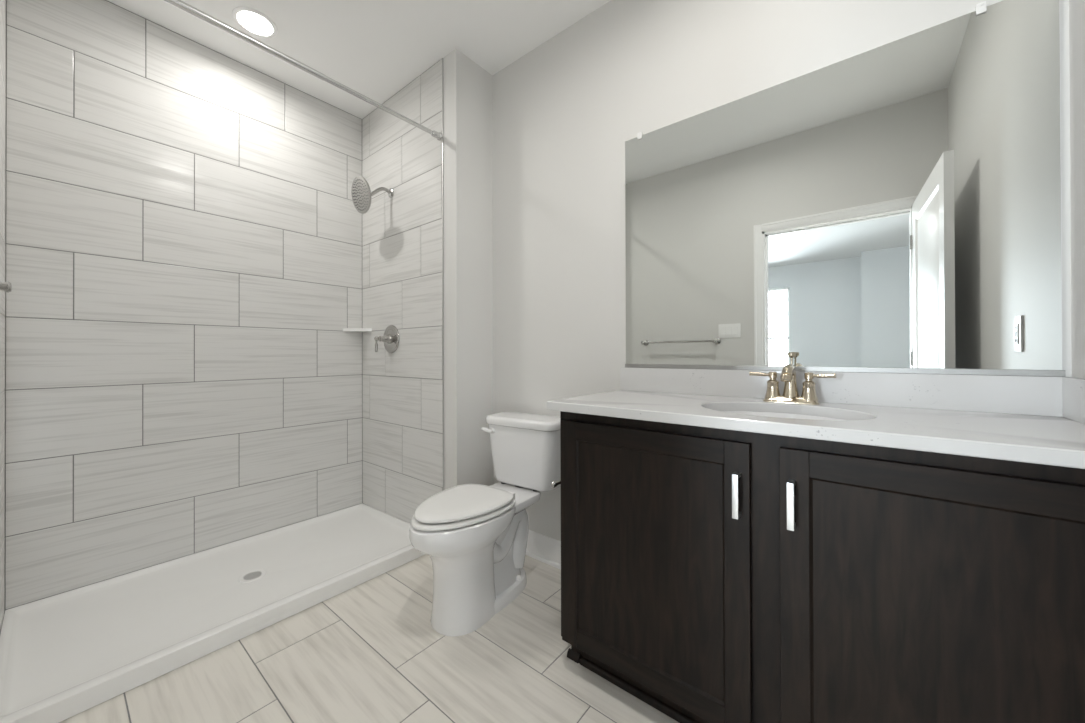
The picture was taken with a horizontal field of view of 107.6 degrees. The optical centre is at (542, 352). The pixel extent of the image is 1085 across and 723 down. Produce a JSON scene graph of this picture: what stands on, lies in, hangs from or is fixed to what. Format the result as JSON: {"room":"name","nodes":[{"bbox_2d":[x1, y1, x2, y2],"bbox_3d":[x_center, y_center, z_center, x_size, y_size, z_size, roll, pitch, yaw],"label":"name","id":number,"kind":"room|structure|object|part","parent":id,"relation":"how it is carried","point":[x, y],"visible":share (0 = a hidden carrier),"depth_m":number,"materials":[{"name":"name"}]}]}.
{"room":"bathroom","nodes":[
{"label":"bathroom","id":0,"kind":"room"},
{"bbox_2d":[0,0,5,633],"bbox_3d":[-1.917,-0.272,1.247,0.916,2.737,0.234,0,0,39],"label":"wall","id":1,"kind":"structure","parent":0,"point":[2,2],"depth_m":1.54,"materials":[{"name":"tile"}]},
{"bbox_2d":[0,282,11,292],"bbox_3d":[-1.538,-0.187,1.121,0.044,0.044,0.048,0,0,39],"label":"robe hook","id":2,"kind":"object","parent":1,"relation":"attached to","point":[6,286],"visible":1,"depth_m":1.12,"materials":[{"name":"grey metal"}]},
{"bbox_2d":[4,0,362,612],"bbox_3d":[-1.702,-0.268,2.341,0.130,2.737,1.998,0,0,39],"label":"wall","id":3,"kind":"structure","parent":0,"point":[183,224],"depth_m":2.00,"materials":[{"name":"tile"}]},
{"bbox_2d":[107,0,609,118],"bbox_3d":[-0.474,-1.694,1.278,3.370,0.100,2.115,0,0,39],"label":"ceiling","id":4,"kind":"structure","parent":0,"point":[375,49],"depth_m":2.04,"materials":[{"name":"white paint"}]},
{"bbox_2d":[232,6,277,37],"bbox_3d":[-1.426,-1.635,1.973,0.184,0.008,0.184,0,0,39],"label":"recessed light","id":5,"kind":"object","parent":4,"relation":"in","point":[253,21],"visible":1,"depth_m":1.96,"materials":[{"name":"white plastic"}]},
{"bbox_2d":[59,554,678,722],"bbox_3d":[-0.466,1.143,1.267,3.370,0.100,2.115,0,0,39],"label":"floor","id":6,"kind":"structure","parent":0,"point":[371,651],"depth_m":1.35,"materials":[{"name":"tile"}]},
{"bbox_2d":[0,503,424,722],"bbox_3d":[-1.381,1.061,1.919,0.886,0.070,1.485,0,0,39],"label":"shower pan","id":7,"kind":"object","parent":6,"relation":"on","point":[64,655],"visible":0.88,"depth_m":1.65,"materials":[{"name":"white plastic"}]},
{"bbox_2d":[409,412,560,635],"bbox_3d":[-0.239,0.709,1.774,0.440,0.770,0.781,0,0,34],"label":"toilet","id":8,"kind":"object","parent":6,"relation":"on","point":[474,537],"visible":0.98,"depth_m":1.65,"materials":[{"name":"white ceramic"}]},
{"bbox_3d":[-0.340,0.650,1.651,0.342,0.019,0.450,0,0,34],"label":"seat","id":9,"kind":"part","parent":8,"relation":"part of","materials":[{"name":"white plastic"}]},
{"bbox_3d":[-0.340,0.623,1.650,0.328,0.020,0.421,0,0,34],"label":"lid","id":10,"kind":"part","parent":8,"relation":"part of","materials":[{"name":"white plastic"}]},
{"bbox_3d":[-0.278,0.398,2.019,0.069,0.030,0.034,0,0,34],"label":"flush lever","id":11,"kind":"part","parent":8,"relation":"part of","materials":[{"name":"silver metal"}]},
{"bbox_3d":[-0.079,0.345,2.012,0.440,0.042,0.208,0,0,34],"label":"tank lid","id":12,"kind":"part","parent":8,"relation":"part of","materials":[{"name":"white ceramic"}]},
{"bbox_3d":[-0.076,0.518,2.015,0.420,0.300,0.194,0,0,34],"label":"tank","id":13,"kind":"part","parent":8,"relation":"part of","materials":[{"name":"white ceramic"}]},
{"bbox_2d":[560,411,1084,722],"bbox_3d":[0.689,0.643,1.182,1.240,0.892,0.562,0,0,39],"label":"vanity cabinet","id":14,"kind":"object","parent":6,"relation":"on","point":[709,575],"visible":0.96,"depth_m":0.91,"materials":[{"name":"brown wood"}]},
{"bbox_2d":[551,480,560,487],"bbox_3d":[0.114,0.489,1.513,0.075,0.044,0.178,0,0,39],"label":"toilet paper holder","id":15,"kind":"object","parent":14,"relation":"attached to","point":[553,484],"visible":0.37,"depth_m":1.46,"materials":[{"name":"silver metal"}]},
{"bbox_3d":[0.574,1.076,1.037,1.240,0.024,0.016,0,0,39],"label":"shoe moulding","id":16,"kind":"part","parent":14,"relation":"part of","materials":[{"name":"brown wood"}]},
{"bbox_3d":[0.299,0.608,1.187,0.473,0.641,0.013,0,0,39],"label":"door panel","id":17,"kind":"part","parent":14,"relation":"part of","materials":[{"name":"brown wood"}]},
{"bbox_3d":[0.299,0.608,1.187,0.585,0.753,0.019,0,0,39],"label":"door","id":18,"kind":"part","parent":14,"relation":"part of","materials":[{"name":"brown wood"}]},
{"bbox_3d":[0.489,0.360,1.002,0.014,0.110,0.030,0,0,39],"label":"handle","id":19,"kind":"part","parent":14,"relation":"part of","materials":[{"name":"grey metal"}]},
{"bbox_3d":[0.581,0.356,0.927,0.014,0.109,0.030,0,0,39],"label":"handle","id":20,"kind":"part","parent":14,"relation":"part of","materials":[{"name":"grey metal"}]},
{"bbox_2d":[547,390,1084,468],"bbox_3d":[0.682,0.182,1.196,1.269,0.030,0.557,0,0,39],"label":"countertop","id":21,"kind":"structure","parent":14,"relation":"on","point":[1037,439],"depth_m":0.96,"materials":[{"name":"white stone"}]},
{"bbox_2d":[723,411,843,419],"bbox_3d":[0.692,0.396,1.157,0.454,0.397,0.354,0,0,39],"label":"sink basin","id":22,"kind":"object","parent":21,"relation":"in","point":[756,413],"visible":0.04,"depth_m":1.29,"materials":[{"name":"white ceramic"}]},
{"bbox_2d":[749,352,835,404],"bbox_3d":[0.828,0.083,1.327,0.165,0.168,0.202,0,0,-13],"label":"faucet","id":23,"kind":"object","parent":21,"relation":"on","point":[790,394],"visible":1,"depth_m":1.31,"materials":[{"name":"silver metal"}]},
{"bbox_3d":[0.756,0.075,1.386,0.061,0.016,0.016,0,0,36],"label":"lever","id":24,"kind":"part","parent":23,"relation":"part of","materials":[{"name":"silver metal"}]},
{"bbox_3d":[0.790,0.111,1.362,0.051,0.092,0.051,0,0,39],"label":"handle","id":25,"kind":"part","parent":23,"relation":"part of","materials":[{"name":"silver metal"}]},
{"bbox_3d":[0.807,0.097,1.301,0.054,0.117,0.136,0,0,39],"label":"spout","id":26,"kind":"part","parent":23,"relation":"part of","materials":[{"name":"silver metal"}]},
{"bbox_3d":[0.849,0.073,1.353,0.025,0.148,0.025,0,0,39],"label":"lift rod","id":27,"kind":"part","parent":23,"relation":"part of","materials":[{"name":"silver metal"}]},
{"bbox_3d":[0.831,0.156,1.329,0.160,0.022,0.060,0,0,39],"label":"plate","id":28,"kind":"part","parent":23,"relation":"part of","materials":[{"name":"silver metal"}]},
{"bbox_3d":[0.871,0.111,1.297,0.051,0.092,0.051,0,0,39],"label":"handle","id":29,"kind":"part","parent":23,"relation":"part of","materials":[{"name":"silver metal"}]},
{"bbox_3d":[0.900,0.074,1.269,0.061,0.016,0.016,0,0,42],"label":"lever","id":30,"kind":"part","parent":23,"relation":"part of","materials":[{"name":"silver metal"}]},
{"bbox_2d":[1062,377,1084,423],"bbox_3d":[1.163,0.113,0.798,0.020,0.102,0.531,0,0,39],"label":"side splash","id":31,"kind":"object","parent":21,"relation":"on","point":[1073,388],"visible":1,"depth_m":0.95,"materials":[{"name":"white stone"}]},
{"bbox_3d":[0.790,0.605,0.789,0.550,0.753,0.019,0,0,39],"label":"door","id":32,"kind":"part","parent":14,"relation":"part of","materials":[{"name":"brown wood"}]},
{"bbox_3d":[0.790,0.605,0.789,0.438,0.641,0.013,0,0,39],"label":"door panel","id":33,"kind":"part","parent":14,"relation":"part of","materials":[{"name":"brown wood"}]},
{"bbox_2d":[362,49,492,523],"bbox_3d":[-0.745,-0.270,2.606,1.028,2.737,0.381,0,0,39],"label":"wall","id":34,"kind":"structure","parent":0,"point":[402,396],"depth_m":2.33,"materials":[{"name":"tile"}]},
{"bbox_2d":[164,0,441,140],"bbox_3d":[-1.042,-1.208,1.646,0.042,0.042,1.485,0,0,39],"label":"shower curtain rod","id":35,"kind":"object","parent":34,"relation":"attached to","point":[180,4],"visible":1,"depth_m":1.62,"materials":[{"name":"silver metal"}]},
{"bbox_2d":[343,328,371,331],"bbox_3d":[-1.253,-0.153,2.686,0.131,0.020,0.134,0,0,39],"label":"corner shelf","id":36,"kind":"object","parent":34,"relation":"attached to","point":[344,329],"visible":1,"depth_m":2.67,"materials":[{"name":"white plastic"}]},
{"bbox_2d":[351,176,393,213],"bbox_3d":[-1.038,-0.946,2.454,0.212,0.208,0.224,0,0,39],"label":"showerhead","id":37,"kind":"object","parent":34,"relation":"attached to","point":[361,193],"visible":1,"depth_m":2.39,"materials":[{"name":"silver metal"}]},
{"bbox_3d":[-1.018,-0.995,2.479,0.022,0.093,0.154,0,0,39],"label":"arm","id":38,"kind":"part","parent":37,"relation":"part of","materials":[{"name":"grey metal"}]},
{"bbox_2d":[374,325,398,352],"bbox_3d":[-0.999,-0.085,2.493,0.180,0.180,0.113,0,0,39],"label":"shower valve","id":39,"kind":"object","parent":34,"relation":"attached to","point":[390,339],"visible":1,"depth_m":2.50,"materials":[{"name":"silver metal"}]},
{"bbox_3d":[-1.028,-0.049,2.457,0.018,0.096,0.018,0,0,39],"label":"lever","id":40,"kind":"part","parent":39,"relation":"part of","materials":[{"name":"silver metal"}]},
{"bbox_2d":[442,58,443,490],"bbox_3d":[-0.552,-0.295,2.208,0.006,2.689,0.008,0,0,39],"label":"trim","id":41,"kind":"structure","parent":34,"relation":"attached to","point":[442,58],"depth_m":2.21,"materials":[{"name":"silver metal"}]},
{"bbox_2d":[492,0,1071,540],"bbox_3d":[0.606,-0.277,1.689,2.226,2.737,0.107,0,0,39],"label":"wall","id":42,"kind":"structure","parent":0,"point":[565,111],"depth_m":1.88,"materials":[{"name":"white paint"}]},
{"bbox_2d":[525,530,560,569],"bbox_3d":[0.042,1.031,2.057,0.875,0.127,0.028,0,0,39],"label":"baseboard","id":43,"kind":"structure","parent":42,"relation":"attached to","point":[540,547],"depth_m":2.08,"materials":[{"name":"white paint"}]},
{"bbox_2d":[620,367,1061,416],"bbox_3d":[0.851,0.116,1.405,1.269,0.102,0.020,0,0,39],"label":"backsplash","id":44,"kind":"structure","parent":42,"relation":"attached to","point":[1025,395],"depth_m":1.22,"materials":[{"name":"white stone"}]},
{"bbox_2d":[625,0,1065,376],"bbox_3d":[0.855,-0.454,1.409,1.238,1.038,0.014,0,0,39],"label":"mirror","id":45,"kind":"object","parent":42,"relation":"attached to","point":[895,206],"visible":0.99,"depth_m":1.26,"materials":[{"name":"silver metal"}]},
{"bbox_2d":[1069,0,1084,378],"bbox_3d":[0.763,-0.283,0.203,0.110,2.737,2.005,0,0,39],"label":"wall","id":46,"kind":"structure","parent":0,"point":[1076,7],"depth_m":0.98,"materials":[{"name":"white paint"}]}
]}

